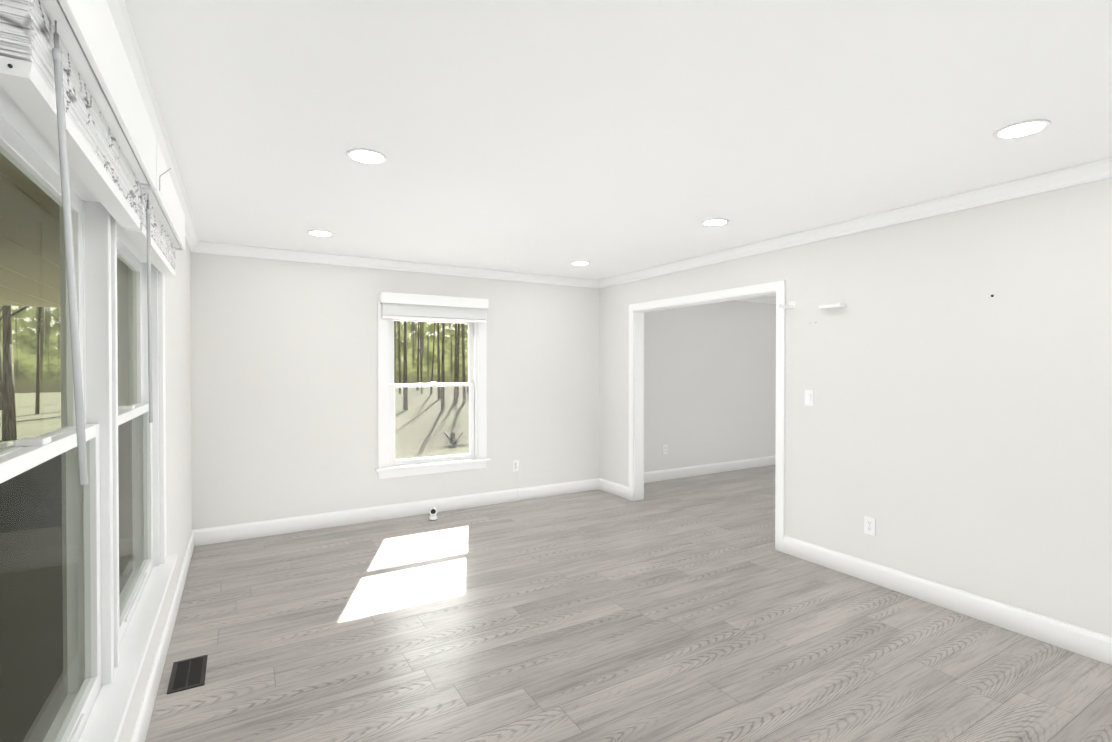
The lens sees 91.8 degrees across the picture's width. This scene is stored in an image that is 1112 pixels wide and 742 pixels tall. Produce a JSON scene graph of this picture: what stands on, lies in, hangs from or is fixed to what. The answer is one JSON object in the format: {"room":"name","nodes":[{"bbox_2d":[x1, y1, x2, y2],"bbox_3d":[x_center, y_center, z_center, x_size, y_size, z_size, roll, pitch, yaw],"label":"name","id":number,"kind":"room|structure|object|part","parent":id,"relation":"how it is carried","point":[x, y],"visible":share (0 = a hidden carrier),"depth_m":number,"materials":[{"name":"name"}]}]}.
{"room":"empty living room","nodes":[
{"label":"empty living room","id":0,"kind":"room"},
{"bbox_2d":[3,155,191,741],"bbox_3d":[-1.276,0.213,1.354,0.160,2.440,7.100,0,1,-30],"label":"wall","id":1,"kind":"structure","parent":0,"point":[178,408],"depth_m":3.20,"materials":[{"name":"paint"}]},
{"bbox_2d":[0,0,184,741],"bbox_3d":[-1.383,0.095,1.683,0.210,1.750,2.352,0,1,-30],"label":"window","id":2,"kind":"structure","parent":1,"relation":"in","point":[104,183],"depth_m":1.56,"materials":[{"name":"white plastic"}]},
{"bbox_2d":[0,419,132,741],"bbox_3d":[-1.455,0.553,1.623,0.001,0.780,2.084,0,1,-30],"label":"screen","id":3,"kind":"object","parent":2,"relation":"attached to","point":[31,523],"depth_m":1.33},
{"bbox_2d":[52,20,87,484],"bbox_3d":[-0.819,-0.208,0.908,0.107,0.791,0.012,0,1,30],"label":"blind wand","id":4,"kind":"object","parent":2,"relation":"hanging from","point":[71,279],"visible":1,"depth_m":0.90,"materials":[{"name":"grey plastic"}]},
{"bbox_3d":[-1.417,0.215,1.642,0.035,1.344,1.988,0,1,-30],"label":"glass","id":5,"kind":"part","parent":2,"relation":"part of","materials":[{"name":"clear glass"}]},
{"bbox_3d":[-1.093,-0.687,1.291,0.100,0.179,1.090,0,1,-30],"label":"left window blind valance rail","id":6,"kind":"part","parent":2,"relation":"part of","materials":[{"name":"white plastic"}]},
{"bbox_2d":[146,168,170,422],"bbox_3d":[-1.378,-0.267,1.872,0.072,0.891,0.028,0,1,-30],"label":"blind wand","id":7,"kind":"object","parent":2,"relation":"hanging from","point":[149,316],"visible":1,"depth_m":1.86,"materials":[{"name":"grey plastic"}]},
{"bbox_3d":[-1.654,-0.695,2.249,0.100,0.179,1.090,0,1,-30],"label":"left window blind valance rail","id":8,"kind":"part","parent":2,"relation":"part of","materials":[{"name":"white plastic"}]},
{"bbox_2d":[78,214,176,741],"bbox_3d":[-1.354,0.211,1.679,0.080,1.662,2.370,0,1,-30],"label":"window trim","id":9,"kind":"structure","parent":1,"relation":"attached to","point":[106,718],"depth_m":1.93,"materials":[{"name":"paint"}]},
{"bbox_2d":[106,0,201,252],"bbox_3d":[-1.176,-0.967,1.402,0.072,0.082,6.780,0,1,-30],"label":"crown molding","id":10,"kind":"structure","parent":1,"relation":"attached to","point":[119,11],"depth_m":1.99,"materials":[{"name":"paint"}]},
{"bbox_2d":[130,529,197,741],"bbox_3d":[-1.200,1.367,1.409,0.015,0.132,6.780,0,1,-30],"label":"baseboard","id":11,"kind":"structure","parent":1,"relation":"attached to","point":[140,730],"depth_m":2.54,"materials":[{"name":"paint"}]},
{"bbox_2d":[191,252,775,529],"bbox_3d":[0.627,0.168,6.492,8.640,2.440,0.160,0,1,-30],"label":"wall","id":12,"kind":"structure","parent":0,"point":[284,385],"depth_m":5.09,"materials":[{"name":"paint"}]},
{"bbox_2d":[198,478,597,545],"bbox_3d":[-1.188,1.332,5.336,3.950,0.132,0.015,0,1,-30],"label":"baseboard","id":13,"kind":"structure","parent":12,"relation":"attached to","point":[212,535],"depth_m":5.05,"materials":[{"name":"paint"}]},
{"bbox_2d":[202,241,597,287],"bbox_3d":[-1.182,-1.001,5.286,3.810,0.082,0.072,0,1,-30],"label":"crown molding","id":14,"kind":"structure","parent":12,"relation":"attached to","point":[207,247],"depth_m":5.02,"materials":[{"name":"paint"}]},
{"bbox_2d":[375,301,490,478],"bbox_3d":[-1.190,0.179,5.314,1.145,1.662,0.080,0,1,-30],"label":"window trim","id":15,"kind":"structure","parent":12,"relation":"attached to","point":[384,470],"depth_m":5.22,"materials":[{"name":"paint"}]},
{"bbox_2d":[379,292,488,466],"bbox_3d":[-1.201,0.103,5.332,1.065,1.670,0.210,0,1,-30],"label":"window","id":16,"kind":"structure","parent":12,"relation":"in","point":[472,318],"depth_m":5.30,"materials":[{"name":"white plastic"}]},
{"bbox_2d":[395,386,468,459],"bbox_3d":[-1.249,0.519,5.418,0.859,0.780,0.001,0,1,-30],"label":"screen","id":17,"kind":"object","parent":16,"relation":"attached to","point":[419,423],"depth_m":5.41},
{"bbox_3d":[-1.226,0.183,5.377,0.763,1.344,0.035,0,1,-30],"label":"glass","id":18,"kind":"part","parent":16,"relation":"part of","materials":[{"name":"clear glass"}]},
{"bbox_3d":[-1.173,-0.682,5.278,1.065,0.099,0.100,0,1,-30],"label":"far window blind valance rail","id":19,"kind":"part","parent":16,"relation":"part of","materials":[{"name":"white plastic"}]},
{"bbox_2d":[513,460,518,471],"bbox_3d":[-0.430,1.018,5.782,0.072,0.118,0.008,0,1,-30],"label":"electrical outlet","id":20,"kind":"object","parent":12,"relation":"attached to","point":[515,468],"visible":0.67,"depth_m":5.78,"materials":[{"name":"white plastic"}]},
{"bbox_2d":[663,445,666,453],"bbox_3d":[1.387,0.996,6.847,0.072,0.118,0.008,0,1,-30],"label":"electrical outlet","id":21,"kind":"object","parent":12,"relation":"attached to","point":[664,449],"visible":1,"depth_m":6.84,"materials":[{"name":"white plastic"}]},
{"bbox_2d":[644,455,775,482],"bbox_3d":[2.431,1.313,7.458,4.200,0.132,0.015,0,1,-30],"label":"baseboard","id":22,"kind":"structure","parent":12,"relation":"attached to","point":[673,473],"depth_m":7.19,"materials":[{"name":"paint"}]},
{"bbox_2d":[736,296,775,303],"bbox_3d":[2.458,-1.019,7.420,4.050,0.082,0.072,0,1,-30],"label":"crown molding","id":23,"kind":"structure","parent":12,"relation":"attached to","point":[769,300],"depth_m":7.64,"materials":[{"name":"paint"}]},
{"bbox_2d":[125,0,1111,296],"bbox_3d":[2.382,-1.101,3.487,8.640,0.150,7.100,0,1,-30],"label":"ceiling","id":24,"kind":"structure","parent":0,"point":[607,138],"depth_m":2.14,"materials":[{"name":"paint"}]},
{"bbox_2d":[307,230,333,236],"bbox_3d":[-1.760,-1.027,4.027,0.184,0.006,0.184,0,1,-30],"label":"recessed light","id":25,"kind":"object","parent":24,"relation":"in","point":[321,233],"visible":1,"depth_m":4.02,"materials":[{"name":"white plastic"}]},
{"bbox_2d":[346,148,386,163],"bbox_3d":[-0.895,-1.014,2.552,0.184,0.006,0.184,0,1,-30],"label":"recessed light","id":26,"kind":"object","parent":24,"relation":"in","point":[364,156],"visible":1,"depth_m":2.55,"materials":[{"name":"white plastic"}]},
{"bbox_2d":[571,261,589,264],"bbox_3d":[0.233,-1.038,5.195,0.184,0.006,0.184,0,1,-30],"label":"recessed light","id":27,"kind":"object","parent":24,"relation":"in","point":[580,263],"visible":0.96,"depth_m":5.19,"materials":[{"name":"white plastic"}]},
{"bbox_2d":[701,219,728,225],"bbox_3d":[1.098,-1.025,3.720,0.184,0.006,0.184,0,1,-30],"label":"recessed light","id":28,"kind":"object","parent":24,"relation":"in","point":[714,222],"visible":1,"depth_m":3.71,"materials":[{"name":"white plastic"}]},
{"bbox_2d":[993,119,1050,138],"bbox_3d":[1.952,-1.012,2.262,0.184,0.006,0.184,0,1,-30],"label":"recessed light","id":29,"kind":"object","parent":24,"relation":"in","point":[1021,129],"visible":1,"depth_m":2.25,"materials":[{"name":"white plastic"}]},
{"bbox_2d":[145,465,1111,741],"bbox_3d":[2.382,1.474,3.509,8.640,0.120,7.100,0,1,-30],"label":"floor","id":30,"kind":"structure","parent":0,"point":[693,609],"depth_m":2.82,"materials":[{"name":"grey wood"}]},
{"bbox_2d":[167,655,207,693],"bbox_3d":[-1.726,1.420,2.532,0.140,0.005,0.290,0,1,-30],"label":"floor vent","id":31,"kind":"object","parent":30,"relation":"in","point":[190,673],"visible":1,"depth_m":2.52,"materials":[{"name":"brown metal"}]},
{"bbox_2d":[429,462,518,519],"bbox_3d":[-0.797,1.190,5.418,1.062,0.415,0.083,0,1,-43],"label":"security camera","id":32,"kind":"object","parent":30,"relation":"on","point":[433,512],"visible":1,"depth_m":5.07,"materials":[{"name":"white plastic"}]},
{"bbox_2d":[600,178,1111,636],"bbox_3d":[2.318,0.195,3.369,0.120,2.440,6.940,0,1,-30],"label":"wall","id":33,"kind":"structure","parent":0,"point":[952,427],"depth_m":3.19,"materials":[{"name":"paint"}]},
{"bbox_2d":[598,478,628,499],"bbox_3d":[0.657,1.325,6.079,0.015,0.132,0.540,0,1,-30],"label":"baseboard","id":34,"kind":"structure","parent":33,"relation":"attached to","point":[617,489],"depth_m":6.08,"materials":[{"name":"paint"}]},
{"bbox_2d":[628,280,785,551],"bbox_3d":[1.340,0.346,5.039,0.156,2.110,1.930,0,1,-30],"label":"door frame","id":35,"kind":"structure","parent":33,"relation":"attached to","point":[636,399],"depth_m":4.99,"materials":[{"name":"paint"}]},
{"bbox_2d":[777,301,795,308],"bbox_3d":[1.733,-0.502,4.074,0.170,0.057,0.060,0,1,-30],"label":"shelf bracket","id":36,"kind":"object","parent":33,"relation":"attached to","point":[792,305],"visible":1,"depth_m":4.09,"materials":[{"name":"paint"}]},
{"bbox_2d":[805,390,813,405],"bbox_3d":[1.874,0.198,3.995,0.013,0.118,0.072,0,1,-30],"label":"light switch","id":37,"kind":"object","parent":33,"relation":"attached to","point":[809,397],"visible":1,"depth_m":3.99,"materials":[{"name":"white plastic"}]},
{"bbox_2d":[819,303,845,308],"bbox_3d":[1.948,-0.457,3.801,0.075,0.022,0.160,0,1,-30],"label":"shelf bracket","id":38,"kind":"object","parent":33,"relation":"attached to","point":[838,305],"visible":1,"depth_m":3.78,"materials":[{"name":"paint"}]},
{"bbox_2d":[598,156,1111,287],"bbox_3d":[2.195,-0.984,3.379,0.072,0.082,6.780,0,1,-30],"label":"crown molding","id":39,"kind":"structure","parent":33,"relation":"attached to","point":[1086,172],"depth_m":3.37,"materials":[{"name":"paint"}]},
{"bbox_2d":[864,516,874,535],"bbox_3d":[2.103,1.038,3.615,0.008,0.118,0.072,0,1,-30],"label":"electrical outlet","id":40,"kind":"object","parent":33,"relation":"attached to","point":[869,525],"visible":1,"depth_m":3.61,"materials":[{"name":"white plastic"}]},
{"bbox_2d":[783,535,1111,664],"bbox_3d":[2.852,1.358,2.335,0.015,0.132,4.280,0,1,-30],"label":"baseboard","id":41,"kind":"structure","parent":33,"relation":"attached to","point":[1060,634],"depth_m":3.13,"materials":[{"name":"paint"}]},
{"label":"outside","id":42,"kind":"structure","parent":0,"visible":0},
{"bbox_2d":[0,305,467,392],"bbox_3d":[0.050,-10.254,-0.209,110.000,24.600,110.000,0,1,-30],"label":"trees","id":43,"kind":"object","parent":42,"point":[412,348],"depth_m":40.20,"materials":[{"name":"green plant"}]},
{"bbox_2d":[0,386,468,458],"bbox_3d":[0.050,2.046,-0.101,240.000,0.200,240.000,0,1,-30],"label":"ground","id":44,"kind":"structure","parent":42,"point":[20,399],"depth_m":19.33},
{"bbox_2d":[0,442,13,448],"bbox_3d":[-8.315,1.444,5.329,9.896,1.321,1.280,0,1,-30],"label":"hedge","id":45,"kind":"object","parent":44,"relation":"on","point":[5,444],"depth_m":6.44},
{"bbox_2d":[0,153,59,307],"bbox_3d":[-3.408,0.421,2.668,5.050,3.000,12.900,0,1,-30],"label":"porch roof","id":46,"kind":"structure","parent":44,"relation":"on","point":[21,263],"depth_m":3.72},
{"bbox_2d":[0,305,468,440],"bbox_3d":[-12.161,-7.224,11.937,73.012,18.151,60.848,0,1,-30],"label":"trees","id":47,"kind":"object","parent":44,"relation":"on","point":[7,363],"depth_m":23.64,"materials":[{"name":"brown plant"}]},
{"bbox_2d":[440,432,465,444],"bbox_3d":[-2.502,1.656,13.293,0.943,0.345,0.849,0,1,-30],"label":"shrub","id":48,"kind":"object","parent":44,"relation":"on","point":[452,441],"depth_m":13.26,"materials":[{"name":"green plant"}]}
]}

